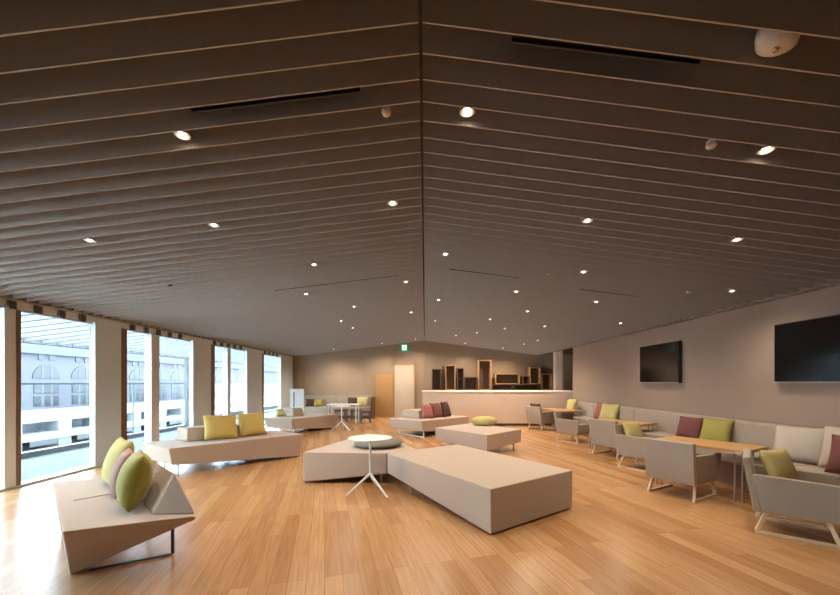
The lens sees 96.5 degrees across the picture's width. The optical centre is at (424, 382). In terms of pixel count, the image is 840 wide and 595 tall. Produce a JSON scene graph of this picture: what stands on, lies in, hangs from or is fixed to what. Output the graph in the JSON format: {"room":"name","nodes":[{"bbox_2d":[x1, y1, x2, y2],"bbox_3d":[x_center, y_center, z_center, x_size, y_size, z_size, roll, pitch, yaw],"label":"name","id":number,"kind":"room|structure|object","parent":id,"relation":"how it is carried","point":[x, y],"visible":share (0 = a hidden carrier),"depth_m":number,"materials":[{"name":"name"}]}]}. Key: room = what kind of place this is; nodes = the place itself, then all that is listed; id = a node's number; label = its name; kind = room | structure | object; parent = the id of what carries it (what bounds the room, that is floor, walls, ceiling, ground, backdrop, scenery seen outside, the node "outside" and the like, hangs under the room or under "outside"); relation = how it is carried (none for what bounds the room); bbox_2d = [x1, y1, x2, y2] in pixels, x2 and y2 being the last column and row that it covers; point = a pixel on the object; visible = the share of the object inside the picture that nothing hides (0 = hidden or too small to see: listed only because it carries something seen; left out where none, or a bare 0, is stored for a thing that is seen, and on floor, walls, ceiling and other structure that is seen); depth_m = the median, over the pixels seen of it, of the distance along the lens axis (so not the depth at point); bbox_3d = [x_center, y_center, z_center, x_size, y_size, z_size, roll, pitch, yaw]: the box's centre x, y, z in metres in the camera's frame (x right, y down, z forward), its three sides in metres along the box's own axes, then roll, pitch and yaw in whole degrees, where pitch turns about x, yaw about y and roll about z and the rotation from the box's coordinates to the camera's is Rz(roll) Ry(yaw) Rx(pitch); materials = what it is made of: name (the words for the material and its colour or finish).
{"room":"lounge","nodes":[
{"label":"lounge","id":0,"kind":"room"},
{"bbox_2d":[90,317,120,467],"bbox_3d":[-5.295,0.074,6.225,0.090,2.552,0.510,0,0,0],"label":"column","id":1,"kind":"structure","parent":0,"point":[105,335],"depth_m":6.14,"materials":[{"name":"paint"}]},
{"bbox_2d":[6,300,16,308],"bbox_3d":[-5.237,-0.990,4.750,0.034,0.100,0.090,0,0,0],"label":"air vent","id":2,"kind":"object","parent":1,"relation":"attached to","point":[10,304],"depth_m":4.73,"materials":[{"name":"grey metal"}]},
{"bbox_2d":[34,306,42,313],"bbox_3d":[-5.237,-0.990,5.078,0.034,0.100,0.090,0,0,0],"label":"air vent","id":3,"kind":"object","parent":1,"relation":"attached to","point":[37,309],"depth_m":5.06,"materials":[{"name":"grey metal"}]},
{"bbox_2d":[0,305,94,491],"bbox_3d":[-5.330,0.190,4.535,0.160,2.320,2.870,0,0,0],"label":"window","id":4,"kind":"structure","parent":1,"relation":"in","point":[7,316],"depth_m":4.77,"materials":[{"name":"metal"}]},
{"bbox_2d":[57,310,65,317],"bbox_3d":[-5.237,-0.990,5.405,0.034,0.100,0.090,0,0,0],"label":"air vent","id":5,"kind":"object","parent":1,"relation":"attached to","point":[61,314],"depth_m":5.38,"materials":[{"name":"grey metal"}]},
{"bbox_2d":[79,314,85,321],"bbox_3d":[-5.237,-0.990,5.733,0.034,0.100,0.090,0,0,0],"label":"air vent","id":6,"kind":"object","parent":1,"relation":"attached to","point":[82,318],"depth_m":5.72,"materials":[{"name":"grey metal"}]},
{"bbox_2d":[0,298,280,356],"bbox_3d":[-5.310,-1.071,6.960,0.180,0.262,13.416,0,0,0],"label":"trim","id":7,"kind":"structure","parent":1,"relation":"attached to","point":[9,304],"depth_m":5.77,"materials":[{"name":"brown"}]},
{"bbox_2d":[0,294,294,356],"bbox_3d":[-5.197,-1.145,5.500,0.066,0.205,18.780,0,0,0],"label":"trim","id":8,"kind":"structure","parent":1,"relation":"attached to","point":[7,297],"depth_m":5.92,"materials":[{"name":"wood"}]},
{"bbox_2d":[189,337,210,425],"bbox_3d":[-5.295,0.074,8.845,0.090,2.552,0.710,0,0,0],"label":"wall","id":9,"kind":"structure","parent":0,"point":[199,348],"depth_m":8.73,"materials":[{"name":"paint"}]},
{"bbox_2d":[121,327,190,452],"bbox_3d":[-5.330,0.190,7.485,0.160,2.320,2.010,0,0,0],"label":"window","id":10,"kind":"structure","parent":9,"relation":"in","point":[152,341],"depth_m":7.21,"materials":[{"name":"metal"}]},
{"bbox_2d":[0,0,423,355],"bbox_3d":[-2.791,-1.526,5.550,5.538,0.947,19.100,0,0,0],"label":"ceiling","id":11,"kind":"structure","parent":0,"point":[94,94],"depth_m":2.73,"materials":[{"name":"wood"}]},
{"bbox_2d":[173,130,191,140],"bbox_3d":[-1.500,-1.611,2.319,0.096,0.178,0.096,0,0,0],"label":"recessed light","id":12,"kind":"object","parent":11,"relation":"in","point":[183,135],"visible":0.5,"depth_m":2.32,"materials":[{"name":"glass"}]},
{"bbox_2d":[190,87,360,112],"bbox_3d":[-0.852,-1.677,2.115,0.976,0.301,0.058,0,0,0],"label":"air slot","id":13,"kind":"object","parent":11,"relation":"attached to","point":[350,90],"visible":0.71,"depth_m":2.11,"materials":[{"name":"black metal"}]},
{"bbox_2d":[275,275,399,290],"bbox_3d":[-1.352,-1.615,5.718,1.928,0.417,0.058,0,0,0],"label":"air slot","id":14,"kind":"object","parent":11,"relation":"attached to","point":[396,275],"visible":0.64,"depth_m":5.72,"materials":[{"name":"black metal"}]},
{"bbox_2d":[381,106,390,116],"bbox_3d":[-0.240,-1.751,2.319,0.060,0.195,0.060,0,0,0],"label":"smoke detector","id":15,"kind":"object","parent":11,"relation":"attached to","point":[386,112],"visible":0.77,"depth_m":2.30,"materials":[{"name":"white plastic"}]},
{"bbox_2d":[244,348,261,413],"bbox_3d":[-5.295,0.074,11.570,0.090,2.552,1.020,0,0,0],"label":"wall","id":16,"kind":"structure","parent":0,"point":[252,357],"depth_m":11.41,"materials":[{"name":"paint"}]},
{"bbox_2d":[211,344,244,414],"bbox_3d":[-5.330,0.190,10.130,0.160,2.320,1.860,0,0,0],"label":"window","id":17,"kind":"structure","parent":16,"relation":"in","point":[226,351],"depth_m":9.99,"materials":[{"name":"metal"}]},
{"bbox_2d":[279,354,292,408],"bbox_3d":[-5.295,0.074,14.285,0.090,2.552,1.230,0,0,0],"label":"column","id":18,"kind":"structure","parent":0,"point":[285,362],"depth_m":14.11,"materials":[{"name":"paint"}]},
{"bbox_2d":[262,353,279,423],"bbox_3d":[-5.330,0.190,12.875,0.160,2.320,1.590,0,0,0],"label":"window","id":19,"kind":"structure","parent":18,"relation":"in","point":[263,354],"depth_m":12.19,"materials":[{"name":"metal"}]},
{"bbox_2d":[0,417,839,594],"bbox_3d":[0.825,1.450,5.550,12.750,0.200,19.100,0,0,0],"label":"floor","id":20,"kind":"structure","parent":0,"point":[258,528],"depth_m":3.17,"materials":[{"name":"brown wood"}]},
{"bbox_2d":[52,450,194,573],"bbox_3d":[-2.560,1.007,3.082,2.005,0.680,0.666,0,0,44],"label":"sofa","id":21,"kind":"object","parent":20,"relation":"on","point":[95,528],"visible":0.71,"depth_m":2.63,"materials":[{"name":"beige fabric"}]},
{"bbox_2d":[101,437,134,483],"bbox_3d":[-2.799,0.719,3.417,0.460,0.411,0.213,0,0,41],"label":"cushion","id":22,"kind":"object","parent":21,"relation":"on","point":[120,445],"visible":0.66,"depth_m":3.31,"materials":[{"name":"yellow fabric"}]},
{"bbox_2d":[109,447,133,499],"bbox_3d":[-2.507,0.742,3.112,0.175,0.367,0.340,0,0,-40],"label":"cushion","id":23,"kind":"object","parent":21,"relation":"on","point":[124,455],"visible":0.5,"depth_m":3.00,"materials":[{"name":"fabric"}]},
{"bbox_2d":[116,449,152,512],"bbox_3d":[-2.190,0.725,2.830,0.225,0.400,0.420,0,0,-40],"label":"cushion","id":24,"kind":"object","parent":21,"relation":"on","point":[134,479],"visible":1,"depth_m":2.69,"materials":[{"name":"green fabric"}]},
{"bbox_2d":[142,423,302,475],"bbox_3d":[-3.320,1.035,6.359,0.946,0.630,2.223,0,0,42],"label":"sofa","id":25,"kind":"object","parent":20,"relation":"on","point":[189,446],"visible":0.74,"depth_m":5.98,"materials":[{"name":"beige fabric"}]},
{"bbox_2d":[202,414,237,440],"bbox_3d":[-3.372,0.726,6.192,0.217,0.423,0.537,0,0,44],"label":"cushion","id":26,"kind":"object","parent":25,"relation":"on","point":[216,426],"visible":1,"depth_m":6.13,"materials":[{"name":"yellow fabric"}]},
{"bbox_2d":[236,412,266,436],"bbox_3d":[-3.061,0.726,6.633,0.219,0.413,0.466,0,0,43],"label":"cushion","id":27,"kind":"object","parent":25,"relation":"on","point":[250,423],"visible":1,"depth_m":6.56,"materials":[{"name":"yellow fabric"}]},
{"bbox_2d":[290,389,303,412],"bbox_3d":[-4.071,0.770,11.924,0.480,1.160,0.320,0,0,-2],"label":"folding screen","id":28,"kind":"object","parent":20,"relation":"on","point":[299,393],"visible":0.49,"depth_m":11.91,"materials":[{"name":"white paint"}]},
{"bbox_2d":[264,407,338,432],"bbox_3d":[-3.440,1.020,10.625,0.946,0.660,1.863,0,0,31],"label":"sofa","id":29,"kind":"object","parent":20,"relation":"on","point":[294,418],"visible":0.86,"depth_m":10.35,"materials":[{"name":"beige fabric"}]},
{"bbox_2d":[275,409,285,416],"bbox_3d":[-3.978,0.831,10.520,0.420,0.215,0.235,0,0,-30],"label":"cushion","id":30,"kind":"object","parent":29,"relation":"on","point":[279,412],"visible":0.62,"depth_m":10.42,"materials":[{"name":"yellow fabric"}]},
{"bbox_2d":[304,395,374,418],"bbox_3d":[-3.435,0.920,14.505,2.930,0.860,0.750,0,0,0],"label":"bench sofa","id":31,"kind":"object","parent":20,"relation":"on","point":[327,399],"visible":0.54,"depth_m":14.52,"materials":[{"name":"fabric"}]},
{"bbox_2d":[306,399,314,405],"bbox_3d":[-4.420,0.759,14.476,0.360,0.291,0.145,0,0,0],"label":"cushion","id":32,"kind":"object","parent":31,"relation":"on","point":[309,402],"visible":1,"depth_m":14.42,"materials":[{"name":"brown fabric"}]},
{"bbox_2d":[348,397,356,405],"bbox_3d":[-2.800,0.730,14.483,0.380,0.349,0.161,0,0,0],"label":"cushion","id":33,"kind":"object","parent":31,"relation":"on","point":[350,400],"visible":0.83,"depth_m":14.43,"materials":[{"name":"brown fabric"}]},
{"bbox_2d":[357,397,367,406],"bbox_3d":[-2.420,0.721,14.466,0.440,0.369,0.164,0,0,0],"label":"cushion","id":34,"kind":"object","parent":31,"relation":"on","point":[363,401],"visible":0.96,"depth_m":14.41,"materials":[{"name":"yellow fabric"}]},
{"bbox_2d":[334,409,347,420],"bbox_3d":[-2.980,1.141,13.350,0.420,0.421,0.400,0,0,0],"label":"stool","id":35,"kind":"object","parent":20,"relation":"on","point":[335,410],"visible":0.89,"depth_m":13.17,"materials":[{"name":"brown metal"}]},
{"bbox_2d":[332,406,349,429],"bbox_3d":[-2.370,1.003,10.738,0.547,0.686,0.518,0,0,30],"label":"side table","id":36,"kind":"object","parent":20,"relation":"on","point":[333,406],"visible":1,"depth_m":10.68,"materials":[{"name":"white paint"}]},
{"bbox_2d":[327,404,359,422],"bbox_3d":[-2.775,1.035,12.810,1.050,0.630,0.620,0,0,0],"label":"table","id":37,"kind":"object","parent":20,"relation":"on","point":[327,404],"visible":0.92,"depth_m":12.56,"materials":[{"name":"white paint"}]},
{"bbox_2d":[350,409,361,421],"bbox_3d":[-2.450,1.141,13.300,0.360,0.421,0.400,0,0,0],"label":"stool","id":38,"kind":"object","parent":20,"relation":"on","point":[352,411],"visible":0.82,"depth_m":13.13,"materials":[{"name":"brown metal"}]},
{"bbox_2d":[303,433,415,481],"bbox_3d":[-0.687,1.140,5.793,1.384,0.420,1.982,0,0,17],"label":"ottoman","id":39,"kind":"object","parent":20,"relation":"on","point":[342,459],"visible":0.76,"depth_m":5.03,"materials":[{"name":"beige fabric"}]},
{"bbox_2d":[353,437,401,448],"bbox_3d":[-0.690,0.870,5.520,0.720,0.115,0.720,0,0,0],"label":"cushion","id":40,"kind":"object","parent":39,"relation":"on","point":[393,442],"visible":0.52,"depth_m":5.25,"materials":[{"name":"grey fabric"}]},
{"bbox_2d":[360,410,370,422],"bbox_3d":[-2.020,1.141,12.750,0.360,0.421,0.400,0,0,-12],"label":"stool","id":41,"kind":"object","parent":20,"relation":"on","point":[361,411],"visible":0.98,"depth_m":12.59,"materials":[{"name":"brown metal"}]},
{"bbox_2d":[346,434,391,497],"bbox_3d":[-0.652,1.003,4.540,0.562,0.686,0.530,0,0,38],"label":"side table","id":42,"kind":"object","parent":20,"relation":"on","point":[370,438],"visible":1,"depth_m":4.52,"materials":[{"name":"white paint"}]},
{"bbox_2d":[375,374,392,416],"bbox_3d":[-1.620,0.500,14.835,0.680,1.700,0.070,0,0,0],"label":"door","id":43,"kind":"structure","parent":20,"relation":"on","point":[383,383],"depth_m":14.80,"materials":[{"name":"brown wood"}]},
{"bbox_2d":[389,409,468,436],"bbox_3d":[0.142,1.035,10.195,1.974,0.630,1.146,0,0,-45],"label":"sofa","id":44,"kind":"object","parent":20,"relation":"on","point":[411,419],"visible":0.7,"depth_m":9.76,"materials":[{"name":"beige fabric"}]},
{"bbox_2d":[420,404,433,417],"bbox_3d":[0.052,0.745,9.868,0.408,0.396,0.215,0,0,-36],"label":"cushion","id":45,"kind":"object","parent":44,"relation":"on","point":[426,410],"visible":1,"depth_m":9.79,"materials":[{"name":"fabric"}]},
{"bbox_2d":[429,403,442,417],"bbox_3d":[0.303,0.733,10.123,0.380,0.384,0.215,0,0,-42],"label":"cushion","id":46,"kind":"object","parent":44,"relation":"on","point":[437,412],"visible":0.88,"depth_m":10.06,"materials":[{"name":"red fabric"}]},
{"bbox_2d":[440,401,450,416],"bbox_3d":[0.575,0.718,10.358,0.211,0.414,0.400,0,0,30],"label":"cushion","id":47,"kind":"object","parent":44,"relation":"on","point":[445,407],"visible":1,"depth_m":10.24,"materials":[{"name":"brown fabric"}]},
{"bbox_2d":[435,423,520,450],"bbox_3d":[1.081,1.140,7.700,1.198,0.420,1.573,0,0,-39],"label":"ottoman","id":48,"kind":"object","parent":20,"relation":"on","point":[471,435],"visible":0.92,"depth_m":7.26,"materials":[{"name":"beige fabric"}]},
{"bbox_2d":[472,416,496,425],"bbox_3d":[1.310,0.832,8.280,0.560,0.190,0.448,0,0,0],"label":"cushion","id":49,"kind":"object","parent":48,"relation":"on","point":[480,420],"visible":1,"depth_m":8.12,"materials":[{"name":"yellow fabric"}]},
{"bbox_2d":[387,444,571,533],"bbox_3d":[0.538,1.140,4.495,1.233,0.420,2.070,0,0,-33],"label":"ottoman","id":50,"kind":"object","parent":20,"relation":"on","point":[495,492],"visible":1,"depth_m":3.83,"materials":[{"name":"beige fabric"}]},
{"bbox_2d":[422,390,572,425],"bbox_3d":[2.342,0.797,12.110,4.885,1.105,0.700,0,0,0],"label":"counter","id":51,"kind":"object","parent":20,"relation":"on","point":[507,406],"depth_m":11.79,"materials":[{"name":"laminate"}]},
{"bbox_2d":[422,390,572,391],"bbox_3d":[2.342,0.268,12.110,4.885,0.045,0.700,0,0,0],"label":"countertop","id":52,"kind":"structure","parent":51,"relation":"on","point":[422,390],"depth_m":11.76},
{"bbox_2d":[525,406,554,430],"bbox_3d":[3.364,1.011,10.918,0.667,0.678,0.588,0,0,-30],"label":"armchair","id":53,"kind":"object","parent":20,"relation":"on","point":[535,415],"visible":0.94,"depth_m":10.71,"materials":[{"name":"grey fabric"}]},
{"bbox_2d":[553,350,562,389],"bbox_3d":[4.670,0.096,13.175,0.240,2.508,0.250,0,0,0],"label":"column","id":54,"kind":"structure","parent":20,"relation":"on","point":[557,356],"depth_m":13.05,"materials":[{"name":"paint"}]},
{"bbox_2d":[542,408,584,429],"bbox_3d":[3.867,1.050,10.617,0.550,0.600,1.100,0,0,-31],"label":"dining table","id":55,"kind":"object","parent":20,"relation":"on","point":[544,409],"visible":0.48,"depth_m":10.61,"materials":[{"name":"brown wood"}]},
{"bbox_2d":[553,411,589,443],"bbox_3d":[3.446,1.011,8.720,0.588,0.678,0.667,0,0,-34],"label":"armchair","id":56,"kind":"object","parent":20,"relation":"on","point":[578,426],"visible":0.78,"depth_m":8.58,"materials":[{"name":"grey fabric"}]},
{"bbox_2d":[562,411,573,419],"bbox_3d":[3.369,0.812,8.835,0.360,0.266,0.151,0,0,-34],"label":"cushion","id":57,"kind":"object","parent":56,"relation":"on","point":[566,415],"visible":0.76,"depth_m":8.77,"materials":[{"name":"brown fabric"}]},
{"bbox_2d":[588,418,625,458],"bbox_3d":[3.528,1.011,7.038,0.666,0.678,0.588,0,0,-28],"label":"armchair","id":58,"kind":"object","parent":20,"relation":"on","point":[601,431],"visible":0.57,"depth_m":6.92,"materials":[{"name":"grey fabric"}]},
{"bbox_2d":[586,418,656,448],"bbox_3d":[3.830,1.050,7.355,0.580,0.600,1.100,0,0,-31],"label":"dining table","id":59,"kind":"object","parent":20,"relation":"on","point":[648,424],"visible":0.41,"depth_m":7.12,"materials":[{"name":"brown wood"}]},
{"bbox_2d":[612,424,668,471],"bbox_3d":[3.457,1.011,5.971,0.588,0.678,0.666,0,0,-32],"label":"armchair","id":60,"kind":"object","parent":20,"relation":"on","point":[626,446],"visible":0.53,"depth_m":5.93,"materials":[{"name":"grey fabric"}]},
{"bbox_2d":[622,421,642,437],"bbox_3d":[3.387,0.788,6.099,0.380,0.314,0.159,0,0,-22],"label":"cushion","id":61,"kind":"object","parent":60,"relation":"on","point":[630,428],"visible":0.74,"depth_m":6.05,"materials":[{"name":"yellow fabric"}]},
{"bbox_2d":[642,437,720,502],"bbox_3d":[3.116,1.011,4.572,0.666,0.678,0.588,0,0,-30],"label":"armchair","id":62,"kind":"object","parent":20,"relation":"on","point":[670,460],"visible":1,"depth_m":4.38,"materials":[{"name":"grey fabric"}]},
{"bbox_2d":[567,400,839,490],"bbox_3d":[4.275,0.940,5.980,0.650,0.820,11.360,0,0,0],"label":"bench","id":63,"kind":"object","parent":20,"relation":"on","point":[743,431],"visible":0.28,"depth_m":5.23,"materials":[{"name":"fabric"}]},
{"bbox_2d":[566,398,577,414],"bbox_3d":[4.199,0.673,10.758,0.186,0.444,0.460,0,0,-8],"label":"cushion","id":64,"kind":"object","parent":63,"relation":"on","point":[572,403],"visible":0.77,"depth_m":10.63,"materials":[{"name":"yellow fabric"}]},
{"bbox_2d":[593,402,609,418],"bbox_3d":[4.266,0.686,9.068,0.196,0.418,0.440,0,0,-15],"label":"cushion","id":65,"kind":"object","parent":63,"relation":"on","point":[599,405],"visible":0.47,"depth_m":9.10,"materials":[{"name":"fabric"}]},
{"bbox_2d":[598,403,620,418],"bbox_3d":[4.241,0.685,8.647,0.228,0.420,0.460,0,0,-30],"label":"cushion","id":66,"kind":"object","parent":63,"relation":"on","point":[608,411],"visible":0.83,"depth_m":8.58,"materials":[{"name":"yellow fabric"}]},
{"bbox_2d":[675,416,702,437],"bbox_3d":[4.260,0.721,6.042,0.188,0.348,0.400,0,0,-20],"label":"cushion","id":67,"kind":"object","parent":63,"relation":"on","point":[690,427],"visible":0.92,"depth_m":5.98,"materials":[{"name":"red fabric"}]},
{"bbox_2d":[699,418,734,441],"bbox_3d":[4.248,0.710,5.482,0.203,0.371,0.410,0,0,-25],"label":"cushion","id":68,"kind":"object","parent":63,"relation":"on","point":[712,429],"visible":0.82,"depth_m":5.42,"materials":[{"name":"yellow fabric"}]},
{"bbox_2d":[772,424,823,463],"bbox_3d":[4.270,0.696,4.260,0.210,0.399,0.500,0,0,-30],"label":"cushion","id":69,"kind":"object","parent":63,"relation":"on","point":[802,444],"visible":0.76,"depth_m":4.22,"materials":[{"name":"grey fabric"}]},
{"bbox_2d":[817,425,839,467],"bbox_3d":[4.294,0.672,3.794,0.182,0.446,0.460,0,0,-15],"label":"cushion","id":70,"kind":"object","parent":63,"relation":"on","point":[828,430],"visible":0.58,"depth_m":3.93,"materials":[{"name":"grey fabric"}]},
{"bbox_2d":[824,434,839,473],"bbox_3d":[4.144,0.707,3.593,0.195,0.376,0.420,0,0,-20],"label":"cushion","id":71,"kind":"object","parent":63,"relation":"on","point":[833,464],"visible":1,"depth_m":3.71,"materials":[{"name":"red fabric"}]},
{"bbox_2d":[655,436,768,503],"bbox_3d":[3.542,1.050,4.731,0.620,0.600,1.040,0,0,-31],"label":"dining table","id":72,"kind":"object","parent":20,"relation":"on","point":[736,448],"visible":0.53,"depth_m":4.43,"materials":[{"name":"brown wood"}]},
{"bbox_2d":[742,449,839,548],"bbox_3d":[3.341,1.011,3.426,0.667,0.678,0.588,0,0,41],"label":"armchair","id":73,"kind":"object","parent":20,"relation":"on","point":[815,496],"visible":1,"depth_m":3.25,"materials":[{"name":"grey fabric"}]},
{"bbox_2d":[759,448,798,479],"bbox_3d":[3.306,0.785,3.499,0.360,0.320,0.168,0,0,-17],"label":"cushion","id":74,"kind":"object","parent":73,"relation":"on","point":[777,463],"visible":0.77,"depth_m":3.45,"materials":[{"name":"yellow fabric"}]},
{"bbox_3d":[2.400,0.810,14.593,4.340,1.080,0.585,0,0,0],"label":"countertop","id":75,"kind":"structure","parent":20,"relation":"on","visible":0},
{"bbox_2d":[432,369,440,389],"bbox_3d":[0.442,-0.135,14.590,0.346,0.806,0.340,0,0,0],"label":"shelf box","id":76,"kind":"object","parent":75,"relation":"on","point":[436,373],"visible":1,"depth_m":14.74,"materials":[{"name":"wood"}]},
{"bbox_2d":[445,365,454,389],"bbox_3d":[0.981,-0.212,14.590,0.384,0.960,0.340,0,0,0],"label":"shelf box","id":77,"kind":"object","parent":75,"relation":"on","point":[449,369],"visible":1,"depth_m":14.74,"materials":[{"name":"brown wood"}]},
{"bbox_2d":[456,368,463,389],"bbox_3d":[1.365,-0.154,14.590,0.269,0.845,0.340,0,0,0],"label":"shelf box","id":78,"kind":"object","parent":75,"relation":"on","point":[459,371],"visible":1,"depth_m":14.69,"materials":[{"name":"wood"}]},
{"bbox_2d":[464,377,476,389],"bbox_3d":[1.769,0.019,14.590,0.500,0.499,0.340,0,0,0],"label":"shelf box","id":79,"kind":"object","parent":75,"relation":"on","point":[470,383],"visible":0.96,"depth_m":14.74,"materials":[{"name":"wood"}]},
{"bbox_2d":[477,360,490,389],"bbox_3d":[2.307,-0.308,14.590,0.500,1.152,0.340,0,0,0],"label":"shelf box","id":80,"kind":"object","parent":75,"relation":"on","point":[483,366],"visible":1,"depth_m":14.74,"materials":[{"name":"brown wood"}]},
{"bbox_2d":[491,384,512,389],"bbox_3d":[2.980,0.153,14.590,0.807,0.230,0.340,0,0,0],"label":"shelf box","id":81,"kind":"object","parent":75,"relation":"on","point":[493,386],"visible":0.89,"depth_m":14.74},
{"bbox_2d":[494,374,519,383],"bbox_3d":[3.182,-0.164,14.590,0.942,0.402,0.340,0,0,0],"label":"shelf box","id":82,"kind":"object","parent":81,"relation":"on","point":[498,378],"visible":1,"depth_m":14.74,"materials":[{"name":"brown wood"}]},
{"bbox_2d":[513,384,540,389],"bbox_3d":[3.951,0.153,14.590,1.019,0.230,0.340,0,0,0],"label":"shelf box","id":83,"kind":"object","parent":75,"relation":"on","point":[515,386],"visible":0.84,"depth_m":14.74,"materials":[{"name":"wood"}]},
{"bbox_2d":[520,376,528,383],"bbox_3d":[3.874,-0.116,14.590,0.250,0.306,0.340,0,0,0],"label":"shelf box","id":84,"kind":"object","parent":83,"relation":"on","point":[523,379],"visible":1,"depth_m":14.57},
{"bbox_2d":[528,367,540,383],"bbox_3d":[4.245,-0.289,14.590,0.415,0.652,0.340,0,0,0],"label":"shelf box","id":85,"kind":"object","parent":83,"relation":"on","point":[534,373],"visible":0.91,"depth_m":14.63,"materials":[{"name":"brown wood"}]},
{"bbox_2d":[541,374,551,389],"bbox_3d":[4.697,-0.049,14.590,0.411,0.633,0.340,0,0,0],"label":"shelf box","id":86,"kind":"object","parent":75,"relation":"on","point":[546,379],"visible":0.76,"depth_m":14.74,"materials":[{"name":"brown wood"}]},
{"bbox_2d":[293,336,572,408],"bbox_3d":[0.800,-0.260,15.000,12.400,3.220,0.200,0,0,0],"label":"wall","id":87,"kind":"structure","parent":0,"point":[353,371],"depth_m":14.90,"materials":[{"name":"paint"}]},
{"bbox_2d":[393,363,414,416],"bbox_3d":[-0.830,0.285,14.843,0.880,2.130,0.109,0,0,0],"label":"door","id":88,"kind":"structure","parent":87,"relation":"in","point":[403,373],"depth_m":14.86,"materials":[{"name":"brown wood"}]},
{"bbox_2d":[399,344,408,351],"bbox_3d":[-0.820,-1.400,14.860,0.400,0.320,0.070,0,0,0],"label":"exit sign","id":89,"kind":"object","parent":87,"relation":"attached to","point":[402,347],"visible":1,"depth_m":14.84,"materials":[{"name":"green"}]},
{"bbox_2d":[421,0,839,354],"bbox_3d":[3.589,-1.478,5.550,7.222,1.044,19.100,0,0,0],"label":"ceiling","id":90,"kind":"structure","parent":0,"point":[554,139],"depth_m":2.56,"materials":[{"name":"wood"}]},
{"bbox_2d":[459,107,474,117],"bbox_3d":[0.260,-1.755,2.319,0.096,0.178,0.096,0,0,0],"label":"recessed light","id":91,"kind":"object","parent":90,"relation":"in","point":[464,112],"visible":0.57,"depth_m":2.33,"materials":[{"name":"glass"}]},
{"bbox_2d":[511,35,700,65],"bbox_3d":[0.872,-1.663,1.787,0.916,0.294,0.058,0,0,0],"label":"air slot","id":92,"kind":"object","parent":90,"relation":"attached to","point":[520,40],"visible":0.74,"depth_m":1.78,"materials":[{"name":"black metal"}]},
{"bbox_2d":[705,139,716,149],"bbox_3d":[1.770,-1.548,2.319,0.060,0.195,0.060,0,0,0],"label":"smoke detector","id":93,"kind":"object","parent":90,"relation":"attached to","point":[711,143],"visible":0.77,"depth_m":2.31,"materials":[{"name":"white plastic"}]},
{"bbox_2d":[730,236,742,241],"bbox_3d":[2.880,-1.401,3.466,0.096,0.178,0.096,0,0,0],"label":"recessed light","id":94,"kind":"object","parent":90,"relation":"in","point":[732,239],"visible":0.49,"depth_m":3.46,"materials":[{"name":"glass"}]},
{"bbox_2d":[756,145,776,154],"bbox_3d":[2.110,-1.518,2.319,0.096,0.178,0.096,0,0,0],"label":"recessed light","id":95,"kind":"object","parent":90,"relation":"in","point":[760,150],"visible":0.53,"depth_m":2.32,"materials":[{"name":"glass"}]},
{"bbox_2d":[754,29,799,56],"bbox_3d":[1.565,-1.577,1.664,0.170,0.210,0.131,0,0,4],"label":"smoke detector","id":96,"kind":"object","parent":90,"relation":"attached to","point":[767,43],"visible":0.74,"depth_m":1.65,"materials":[{"name":"plastic"}]},
{"bbox_2d":[573,285,839,427],"bbox_3d":[4.745,0.050,3.860,0.250,2.600,15.720,0,0,0],"label":"wall","id":97,"kind":"structure","parent":0,"point":[728,357],"depth_m":5.80,"materials":[{"name":"beige paint"}]},
{"bbox_2d":[640,341,681,382],"bbox_3d":[4.577,-0.380,7.325,0.081,0.760,1.210,0,0,0],"label":"television","id":98,"kind":"object","parent":97,"relation":"attached to","point":[659,363],"visible":1,"depth_m":7.20,"materials":[{"name":"black metal"}]},
{"bbox_2d":[540,279,839,355],"bbox_3d":[4.555,-1.191,5.500,0.070,0.206,18.780,0,0,0],"label":"trim","id":99,"kind":"structure","parent":97,"relation":"attached to","point":[831,282],"depth_m":5.34,"materials":[{"name":"wood"}]},
{"bbox_2d":[774,314,839,382],"bbox_3d":[4.577,-0.378,4.210,0.081,0.755,1.340,0,0,0],"label":"television","id":100,"kind":"object","parent":97,"relation":"attached to","point":[805,351],"visible":1,"depth_m":4.44,"materials":[{"name":"black metal"}]},
{"label":"outside","id":101,"kind":"structure","parent":0,"visible":0},
{"bbox_3d":[-33.750,7.575,50.000,52.500,0.350,120.000,0,0,0],"label":"street","id":102,"kind":"object","parent":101,"visible":0},
{"bbox_2d":[21,343,278,410],"bbox_3d":[-34.825,1.850,47.000,6.350,11.000,86.000,0,0,0],"label":"building","id":103,"kind":"structure","parent":102,"relation":"on","point":[39,363],"depth_m":34.48,"materials":[{"name":"white stone"}]},
{"bbox_2d":[21,395,278,451],"bbox_3d":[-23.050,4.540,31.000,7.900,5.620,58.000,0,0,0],"label":"railing","id":104,"kind":"object","parent":102,"relation":"on","point":[40,428],"visible":0.24,"depth_m":22.66,"materials":[{"name":"metal"}]},
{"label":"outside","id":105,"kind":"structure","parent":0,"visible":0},
{"bbox_2d":[21,312,278,367],"bbox_3d":[-6.625,-0.984,13.500,2.130,0.440,25.000,0,0,0],"label":"canopy","id":106,"kind":"object","parent":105,"point":[35,329],"visible":0.2,"depth_m":7.61,"materials":[{"name":"white"}]},
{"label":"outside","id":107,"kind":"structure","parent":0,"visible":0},
{"bbox_2d":[21,411,275,480],"bbox_3d":[-6.501,1.460,11.000,1.898,0.180,30.000,0,0,0],"label":"floor","id":108,"kind":"structure","parent":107,"point":[38,466],"depth_m":6.63,"materials":[{"name":"concrete"}]},
{"bbox_2d":[21,383,278,458],"bbox_3d":[-7.330,0.685,11.000,0.140,1.370,30.000,0,0,0],"label":"glass balustrade","id":109,"kind":"object","parent":108,"relation":"on","point":[44,451],"visible":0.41,"depth_m":7.92,"materials":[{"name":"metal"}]},
{"bbox_2d":[184,359,188,426],"bbox_3d":[-7.210,0.330,11.340,0.080,2.080,0.080,0,0,0],"label":"post","id":110,"kind":"object","parent":108,"relation":"on","point":[186,361],"visible":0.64,"depth_m":11.30,"materials":[{"name":"grey metal"}]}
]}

